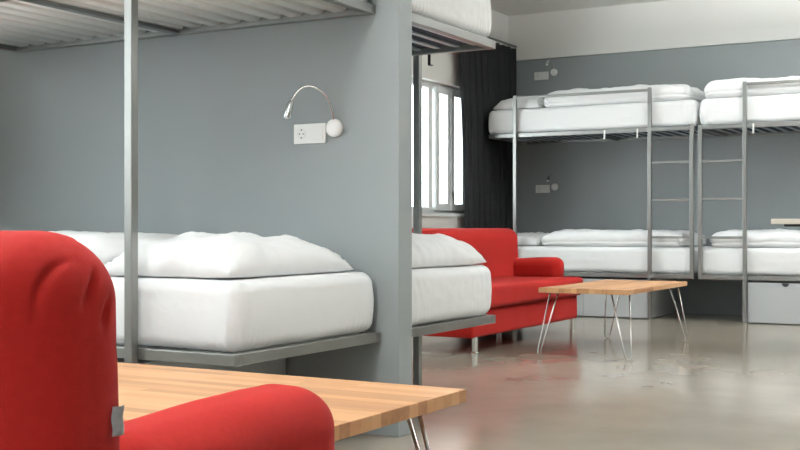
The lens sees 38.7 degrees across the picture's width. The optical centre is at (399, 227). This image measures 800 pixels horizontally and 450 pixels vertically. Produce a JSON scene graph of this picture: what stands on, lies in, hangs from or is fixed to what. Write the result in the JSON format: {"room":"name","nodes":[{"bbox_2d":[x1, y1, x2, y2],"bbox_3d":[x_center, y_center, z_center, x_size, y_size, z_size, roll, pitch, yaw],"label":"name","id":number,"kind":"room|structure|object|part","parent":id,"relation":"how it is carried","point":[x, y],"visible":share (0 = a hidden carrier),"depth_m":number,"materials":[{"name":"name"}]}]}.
{"room":"dormitory","nodes":[
{"label":"dormitory","id":0,"kind":"room"},
{"bbox_2d":[0,0,411,436],"bbox_3d":[-1.177,-0.720,5.352,2.755,3.140,0.110,0,0,29],"label":"wall partition","id":1,"kind":"structure","parent":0,"point":[218,153],"depth_m":5.00,"materials":[{"name":"grey paint"}]},
{"bbox_2d":[294,123,325,143],"bbox_3d":[-0.382,-0.400,4.833,0.161,0.084,0.012,0,0,29],"label":"wall socket","id":2,"kind":"object","parent":1,"relation":"attached to","point":[316,132],"visible":1,"depth_m":4.83,"materials":[{"name":"white plastic"}]},
{"bbox_2d":[283,85,343,136],"bbox_3d":[-0.361,-0.487,4.764,0.253,0.216,0.058,0,0,-2],"label":"reading lamp","id":3,"kind":"object","parent":1,"relation":"attached to","point":[334,127],"visible":1,"depth_m":4.75,"materials":[{"name":"white plastic"}]},
{"bbox_2d":[412,10,507,227],"bbox_3d":[-2.422,-0.720,6.151,0.200,3.140,14.340,0,0,29],"label":"wall","id":4,"kind":"structure","parent":0,"point":[445,70],"depth_m":11.12,"materials":[{"name":"white paint"}]},
{"bbox_2d":[412,78,464,216],"bbox_3d":[-0.095,-0.755,10.252,0.230,1.290,3.070,0,0,29],"label":"window","id":5,"kind":"structure","parent":4,"relation":"in","point":[432,206],"depth_m":11.04,"materials":[{"name":"white glass"}]},
{"bbox_3d":[-0.095,-0.125,10.252,0.230,0.030,3.070,0,0,29],"label":"sill","id":6,"kind":"part","parent":5,"relation":"part of","materials":[{"name":"white"}]},
{"bbox_3d":[0.405,-0.770,11.118,0.050,1.200,0.310,0,0,29],"label":"sash","id":7,"kind":"part","parent":5,"relation":"part of","materials":[{"name":"white"}]},
{"bbox_3d":[0.524,-0.290,11.268,0.030,0.140,0.025,0,0,29],"label":"handle","id":8,"kind":"part","parent":5,"relation":"part of","materials":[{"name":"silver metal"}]},
{"bbox_3d":[0.565,-0.770,11.401,0.050,1.200,0.320,0,0,29],"label":"sash","id":9,"kind":"part","parent":5,"relation":"part of","materials":[{"name":"white"}]},
{"bbox_2d":[487,36,516,47],"bbox_3d":[0.231,-1.950,10.544,0.102,0.022,4.000,0,0,29],"label":"rail","id":10,"kind":"object","parent":4,"relation":"attached to","point":[491,38],"visible":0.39,"depth_m":11.94,"materials":[{"name":"silver metal"}]},
{"bbox_2d":[459,43,516,229],"bbox_3d":[0.899,-0.545,11.649,0.087,2.751,1.360,0,0,29],"label":"curtain","id":11,"kind":"object","parent":10,"relation":"hanging from","point":[487,77],"visible":0.59,"depth_m":11.58,"materials":[{"name":"grey fabric"}]},
{"bbox_2d":[334,313,799,449],"bbox_3d":[1.816,0.900,3.763,9.930,0.100,14.740,0,0,29],"label":"floor","id":12,"kind":"structure","parent":0,"point":[734,384],"depth_m":6.00,"materials":[{"name":"concrete"}]},
{"bbox_2d":[0,231,334,449],"bbox_3d":[-1.065,0.425,2.029,2.009,0.849,0.806,0,0,29],"label":"sofa","id":13,"kind":"object","parent":12,"relation":"on","point":[59,364],"visible":1,"depth_m":1.27,"materials":[{"name":"red fabric"}]},
{"bbox_3d":[-1.214,0.234,1.767,2.002,0.465,0.201,0,0,29],"label":"backrest","id":14,"kind":"part","parent":13,"relation":"part of","materials":[{"name":"red fabric"}]},
{"bbox_3d":[-0.268,0.341,1.589,0.178,0.202,0.487,0,0,29],"label":"armrest","id":15,"kind":"part","parent":13,"relation":"part of","materials":[{"name":"red fabric"}]},
{"bbox_2d":[0,0,380,366],"bbox_3d":[-1.241,-0.228,4.739,2.105,2.155,1.000,0,0,29],"label":"bunk bed","id":16,"kind":"object","parent":12,"relation":"on","point":[25,25],"visible":0.81,"depth_m":4.60,"materials":[{"name":"silver metal"}]},
{"bbox_3d":[-0.948,-0.228,4.021,0.035,2.155,0.035,0,0,29],"label":"post","id":17,"kind":"part","parent":16,"relation":"part of","materials":[{"name":"silver metal"}]},
{"bbox_3d":[-1.243,-0.895,4.761,2.080,0.040,0.965,0,0,29],"label":"frame","id":18,"kind":"part","parent":16,"relation":"part of","materials":[{"name":"silver metal"}]},
{"bbox_2d":[110,272,373,351],"bbox_3d":[-1.231,0.301,4.756,2.092,0.245,0.946,0,0,29],"label":"mattress","id":19,"kind":"object","parent":16,"relation":"on","point":[216,314],"visible":0.62,"depth_m":4.02,"materials":[{"name":"white fabric"}]},
{"bbox_2d":[48,230,177,264],"bbox_3d":[-1.434,0.094,4.871,1.245,0.169,0.874,0,0,29],"label":"duvet","id":20,"kind":"object","parent":19,"relation":"on","point":[106,246],"visible":0.19,"depth_m":4.31,"materials":[{"name":"white fabric"}]},
{"bbox_2d":[104,232,353,277],"bbox_3d":[-0.646,0.096,4.391,0.602,0.165,0.824,0,0,29],"label":"pillow","id":21,"kind":"object","parent":19,"relation":"on","point":[188,254],"visible":0.95,"depth_m":4.11,"materials":[{"name":"white fabric"}]},
{"bbox_3d":[-1.232,0.445,4.755,2.105,0.040,0.965,0,0,29],"label":"frame","id":22,"kind":"part","parent":16,"relation":"part of","materials":[{"name":"silver metal"}]},
{"bbox_2d":[117,358,285,374],"bbox_3d":[-1.426,0.665,4.864,1.620,0.360,0.945,0,0,29],"label":"storage chest","id":23,"kind":"object","parent":12,"relation":"on","point":[278,367],"visible":0.02,"depth_m":4.62,"materials":[{"name":"grey laminate"}]},
{"bbox_2d":[118,362,465,449],"bbox_3d":[-0.621,0.624,2.829,1.380,0.451,0.750,0,0,29],"label":"coffee table","id":24,"kind":"object","parent":12,"relation":"on","point":[356,407],"visible":0.32,"depth_m":2.76,"materials":[{"name":"brown wood"}]},
{"bbox_3d":[0.048,0.639,2.785,0.163,0.420,0.164,0,0,29],"label":"hairpin leg","id":25,"kind":"part","parent":24,"relation":"part of","materials":[{"name":"silver metal"}]},
{"bbox_2d":[412,13,495,385],"bbox_3d":[-0.681,-0.228,5.707,2.130,2.155,0.975,0,0,29],"label":"bunk bed","id":26,"kind":"object","parent":12,"relation":"on","point":[429,36],"visible":0.17,"depth_m":5.59,"materials":[{"name":"silver metal"}]},
{"bbox_3d":[0.090,-0.228,5.812,0.035,2.155,0.035,0,0,29],"label":"post","id":27,"kind":"part","parent":26,"relation":"part of","materials":[{"name":"silver metal"}]},
{"bbox_2d":[412,0,490,37],"bbox_3d":[-0.687,-1.038,5.689,2.126,0.245,0.922,0,0,29],"label":"mattress","id":28,"kind":"object","parent":26,"relation":"on","point":[472,16],"visible":0.08,"depth_m":5.26,"materials":[{"name":"white fabric"}]},
{"bbox_2d":[412,265,491,325],"bbox_3d":[-0.686,0.301,5.688,2.127,0.245,0.921,0,0,29],"label":"mattress","id":29,"kind":"object","parent":26,"relation":"on","point":[444,293],"visible":0.21,"depth_m":5.17,"materials":[{"name":"white fabric"}]},
{"bbox_2d":[412,233,485,267],"bbox_3d":[-0.035,0.094,5.322,0.583,0.168,0.848,0,0,29],"label":"pillow","id":30,"kind":"object","parent":29,"relation":"on","point":[428,250],"visible":0.3,"depth_m":5.23,"materials":[{"name":"white fabric"}]},
{"bbox_3d":[-0.690,-0.895,5.692,2.130,0.040,0.940,0,0,29],"label":"frame","id":31,"kind":"part","parent":26,"relation":"part of","materials":[{"name":"silver metal"}]},
{"bbox_3d":[-0.690,0.445,5.692,2.130,0.040,0.940,0,0,29],"label":"frame","id":32,"kind":"part","parent":26,"relation":"part of","materials":[{"name":"silver metal"}]},
{"bbox_2d":[412,228,582,353],"bbox_3d":[0.665,0.425,8.645,0.806,0.849,2.008,0,0,29],"label":"sofa","id":33,"kind":"object","parent":12,"relation":"on","point":[517,303],"visible":0.43,"depth_m":8.79,"materials":[{"name":"red fabric"}]},
{"bbox_3d":[0.426,0.234,8.782,0.255,0.466,2.003,0,0,29],"label":"backrest","id":34,"kind":"part","parent":33,"relation":"part of","materials":[{"name":"red fabric"}]},
{"bbox_3d":[0.506,0.792,7.692,0.052,0.115,0.052,0,0,29],"label":"leg","id":35,"kind":"part","parent":33,"relation":"part of","materials":[{"name":"silver metal"}]},
{"bbox_3d":[0.714,0.471,8.620,0.696,0.164,2.005,0,0,29],"label":"seat","id":36,"kind":"part","parent":33,"relation":"part of","materials":[{"name":"red fabric"}]},
{"bbox_3d":[1.121,0.341,9.438,0.487,0.202,0.178,0,0,29],"label":"armrest","id":37,"kind":"part","parent":33,"relation":"part of","materials":[{"name":"red fabric"}]},
{"bbox_3d":[1.400,0.792,9.278,0.052,0.115,0.052,0,0,29],"label":"leg","id":38,"kind":"part","parent":33,"relation":"part of","materials":[{"name":"silver metal"}]},
{"bbox_2d":[489,87,719,319],"bbox_3d":[2.007,-0.228,11.297,2.065,2.155,0.965,0,0,29],"label":"bunk bed","id":39,"kind":"object","parent":12,"relation":"on","point":[650,133],"visible":0.76,"depth_m":10.82,"materials":[{"name":"silver metal"}]},
{"bbox_3d":[1.136,-0.228,11.254,0.035,2.155,0.035,0,0,29],"label":"post","id":40,"kind":"part","parent":39,"relation":"part of","materials":[{"name":"silver metal"}]},
{"bbox_3d":[1.728,-1.282,10.921,1.359,0.025,0.029,0,0,29],"label":"guard rail","id":41,"kind":"part","parent":39,"relation":"part of","materials":[{"name":"silver metal"}]},
{"bbox_2d":[488,99,701,133],"bbox_3d":[2.007,-1.058,11.320,2.102,0.245,0.913,0,0,29],"label":"mattress","id":42,"kind":"object","parent":39,"relation":"on","point":[677,112],"visible":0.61,"depth_m":10.88,"materials":[{"name":"white fabric"}]},
{"bbox_2d":[493,98,546,109],"bbox_3d":[1.351,-1.256,11.680,0.503,0.150,0.821,0,0,29],"label":"pillow","id":43,"kind":"object","parent":42,"relation":"on","point":[507,104],"visible":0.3,"depth_m":11.34,"materials":[{"name":"white fabric"}]},
{"bbox_2d":[544,84,707,107],"bbox_3d":[2.220,-1.274,11.179,1.456,0.184,0.848,0,0,29],"label":"duvet","id":44,"kind":"object","parent":42,"relation":"on","point":[665,92],"visible":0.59,"depth_m":10.79,"materials":[{"name":"white fabric"}]},
{"bbox_3d":[2.015,-0.915,11.312,2.065,0.040,0.930,0,0,29],"label":"frame","id":45,"kind":"part","parent":39,"relation":"part of","materials":[{"name":"silver metal"}]},
{"bbox_2d":[518,246,713,273],"bbox_3d":[2.016,0.301,11.313,2.073,0.245,0.911,0,0,29],"label":"mattress","id":46,"kind":"object","parent":39,"relation":"on","point":[669,260],"visible":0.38,"depth_m":10.78,"materials":[{"name":"white fabric"}]},
{"bbox_2d":[517,232,548,245],"bbox_3d":[1.349,0.109,11.681,0.469,0.139,0.803,0,0,29],"label":"pillow","id":47,"kind":"object","parent":46,"relation":"on","point":[531,238],"visible":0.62,"depth_m":11.34,"materials":[{"name":"white fabric"}]},
{"bbox_2d":[541,229,706,246],"bbox_3d":[2.203,0.093,11.200,1.455,0.171,0.854,0,0,29],"label":"duvet","id":48,"kind":"object","parent":46,"relation":"on","point":[565,237],"visible":0.94,"depth_m":10.85,"materials":[{"name":"white fabric"}]},
{"bbox_3d":[2.015,0.445,11.312,2.065,0.040,0.930,0,0,29],"label":"frame","id":49,"kind":"part","parent":39,"relation":"part of","materials":[{"name":"silver metal"}]},
{"bbox_3d":[2.320,-0.228,10.587,0.035,2.155,0.035,0,0,29],"label":"post","id":50,"kind":"part","parent":39,"relation":"part of","materials":[{"name":"silver metal"}]},
{"bbox_3d":[2.662,-0.235,10.394,0.035,1.400,0.035,0,0,29],"label":"ladder post","id":51,"kind":"part","parent":39,"relation":"part of","materials":[{"name":"silver metal"}]},
{"bbox_2d":[537,280,688,360],"bbox_3d":[1.531,0.624,8.044,0.657,0.451,1.416,0,0,29],"label":"coffee table","id":52,"kind":"object","parent":12,"relation":"on","point":[607,287],"visible":1,"depth_m":7.66,"materials":[{"name":"brown wood"}]},
{"bbox_3d":[1.009,0.639,7.620,0.164,0.420,0.163,0,0,29],"label":"hairpin leg","id":53,"kind":"part","parent":52,"relation":"part of","materials":[{"name":"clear metal"}]},
{"bbox_3d":[1.624,0.639,8.711,0.164,0.420,0.163,0,0,29],"label":"hairpin leg","id":54,"kind":"part","parent":52,"relation":"part of","materials":[{"name":"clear metal"}]},
{"bbox_3d":[1.438,0.639,7.377,0.164,0.420,0.163,0,0,29],"label":"hairpin leg","id":55,"kind":"part","parent":52,"relation":"part of","materials":[{"name":"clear metal"}]},
{"bbox_3d":[2.054,0.639,8.469,0.164,0.420,0.163,0,0,29],"label":"hairpin leg","id":56,"kind":"part","parent":52,"relation":"part of","materials":[{"name":"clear metal"}]},
{"bbox_2d":[567,276,675,318],"bbox_3d":[1.984,0.665,11.328,1.275,0.360,0.915,0,0,29],"label":"storage chest","id":57,"kind":"object","parent":12,"relation":"on","point":[662,301],"visible":0.38,"depth_m":10.85,"materials":[{"name":"grey laminate"}]},
{"bbox_3d":[1.486,0.662,11.093,0.634,0.351,0.018,0,0,29],"label":"drawer","id":58,"kind":"part","parent":57,"relation":"part of","materials":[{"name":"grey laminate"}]},
{"bbox_3d":[2.041,0.662,10.780,0.634,0.351,0.018,0,0,29],"label":"drawer","id":59,"kind":"part","parent":57,"relation":"part of","materials":[{"name":"grey laminate"}]},
{"bbox_2d":[698,79,799,323],"bbox_3d":[3.841,-0.228,10.264,2.065,2.155,0.965,0,0,29],"label":"bunk bed","id":60,"kind":"object","parent":12,"relation":"on","point":[745,129],"visible":0.91,"depth_m":10.22,"materials":[{"name":"silver metal"}]},
{"bbox_3d":[2.729,-0.235,10.357,0.035,1.400,0.035,0,0,29],"label":"ladder post","id":61,"kind":"part","parent":60,"relation":"part of","materials":[{"name":"silver metal"}]},
{"bbox_3d":[3.075,-0.228,10.162,0.035,2.155,0.035,0,0,29],"label":"post","id":62,"kind":"part","parent":60,"relation":"part of","materials":[{"name":"silver metal"}]},
{"bbox_2d":[700,93,799,124],"bbox_3d":[3.848,-1.058,10.281,2.075,0.245,0.912,0,0,29],"label":"mattress","id":63,"kind":"object","parent":60,"relation":"on","point":[782,107],"visible":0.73,"depth_m":10.16,"materials":[{"name":"white fabric"}]},
{"bbox_2d":[704,76,799,98],"bbox_3d":[3.610,-1.274,10.389,1.530,0.185,0.865,0,0,29],"label":"duvet","id":64,"kind":"object","parent":63,"relation":"on","point":[725,88],"visible":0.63,"depth_m":10.19,"materials":[{"name":"white fabric"}]},
{"bbox_2d":[703,247,799,275],"bbox_3d":[3.850,0.301,10.281,2.068,0.245,0.908,0,0,29],"label":"mattress","id":65,"kind":"object","parent":60,"relation":"on","point":[716,260],"visible":0.81,"depth_m":10.16,"materials":[{"name":"white fabric"}]},
{"bbox_2d":[710,229,799,247],"bbox_3d":[3.645,0.092,10.388,1.457,0.173,0.858,0,0,29],"label":"duvet","id":66,"kind":"object","parent":65,"relation":"on","point":[765,238],"visible":0.89,"depth_m":10.17,"materials":[{"name":"white fabric"}]},
{"bbox_3d":[3.849,-0.915,10.279,2.065,0.040,0.930,0,0,29],"label":"frame","id":67,"kind":"part","parent":60,"relation":"part of","materials":[{"name":"silver metal"}]},
{"bbox_3d":[3.849,0.445,10.279,2.065,0.040,0.930,0,0,29],"label":"frame","id":68,"kind":"part","parent":60,"relation":"part of","materials":[{"name":"silver metal"}]},
{"bbox_3d":[3.667,-1.282,9.828,1.360,0.025,0.029,0,0,29],"label":"guard rail","id":69,"kind":"part","parent":60,"relation":"part of","materials":[{"name":"silver metal"}]},
{"bbox_2d":[748,280,799,324],"bbox_3d":[3.889,0.665,10.254,1.290,0.360,0.915,0,0,29],"label":"storage chest","id":70,"kind":"object","parent":12,"relation":"on","point":[774,302],"visible":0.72,"depth_m":10.07,"materials":[{"name":"grey laminate"}]},
{"bbox_2d":[771,219,799,226],"bbox_3d":[3.647,0.393,7.816,2.000,0.914,0.700,0,0,29],"label":"table","id":71,"kind":"object","parent":12,"relation":"on","point":[787,222],"visible":1,"depth_m":7.96,"materials":[{"name":"brown wood"}]},
{"bbox_2d":[491,0,665,15],"bbox_3d":[1.816,-2.340,3.763,9.930,0.100,14.740,0,0,29],"label":"ceiling","id":72,"kind":"structure","parent":0,"point":[506,7],"depth_m":11.68,"materials":[{"name":"white paint"}]},
{"bbox_2d":[516,39,799,314],"bbox_3d":[5.385,-0.720,10.097,9.930,3.140,0.200,0,0,29],"label":"wall","id":73,"kind":"structure","parent":0,"point":[603,185],"depth_m":11.49,"materials":[{"name":"grey paint"}]},
{"bbox_2d":[534,72,548,79],"bbox_3d":[1.508,-1.622,12.158,0.160,0.084,0.012,0,0,29],"label":"wall socket","id":74,"kind":"object","parent":73,"relation":"attached to","point":[537,75],"visible":1,"depth_m":12.15,"materials":[{"name":"white plastic"}]},
{"bbox_2d":[536,185,549,192],"bbox_3d":[1.521,-0.417,12.151,0.160,0.084,0.012,0,0,29],"label":"wall socket","id":75,"kind":"object","parent":73,"relation":"attached to","point":[539,188],"visible":1,"depth_m":12.15,"materials":[{"name":"white plastic"}]},
{"bbox_2d":[545,59,557,75],"bbox_3d":[1.588,-1.693,12.005,0.078,0.164,0.202,0,0,29],"label":"reading lamp","id":76,"kind":"object","parent":73,"relation":"attached to","point":[553,72],"visible":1,"depth_m":12.06,"materials":[{"name":"white metal"}]},
{"bbox_2d":[546,175,558,190],"bbox_3d":[1.596,-0.478,12.000,0.078,0.164,0.202,0,0,29],"label":"reading lamp","id":77,"kind":"object","parent":73,"relation":"attached to","point":[554,186],"visible":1,"depth_m":12.06,"materials":[{"name":"white metal"}]},
{"bbox_2d":[508,0,799,60],"bbox_3d":[5.329,-2.047,9.997,9.530,0.485,0.030,0,0,29],"label":"wall","id":78,"kind":"structure","parent":73,"relation":"attached to","point":[668,24],"depth_m":11.54,"materials":[{"name":"white paint"}]}
]}

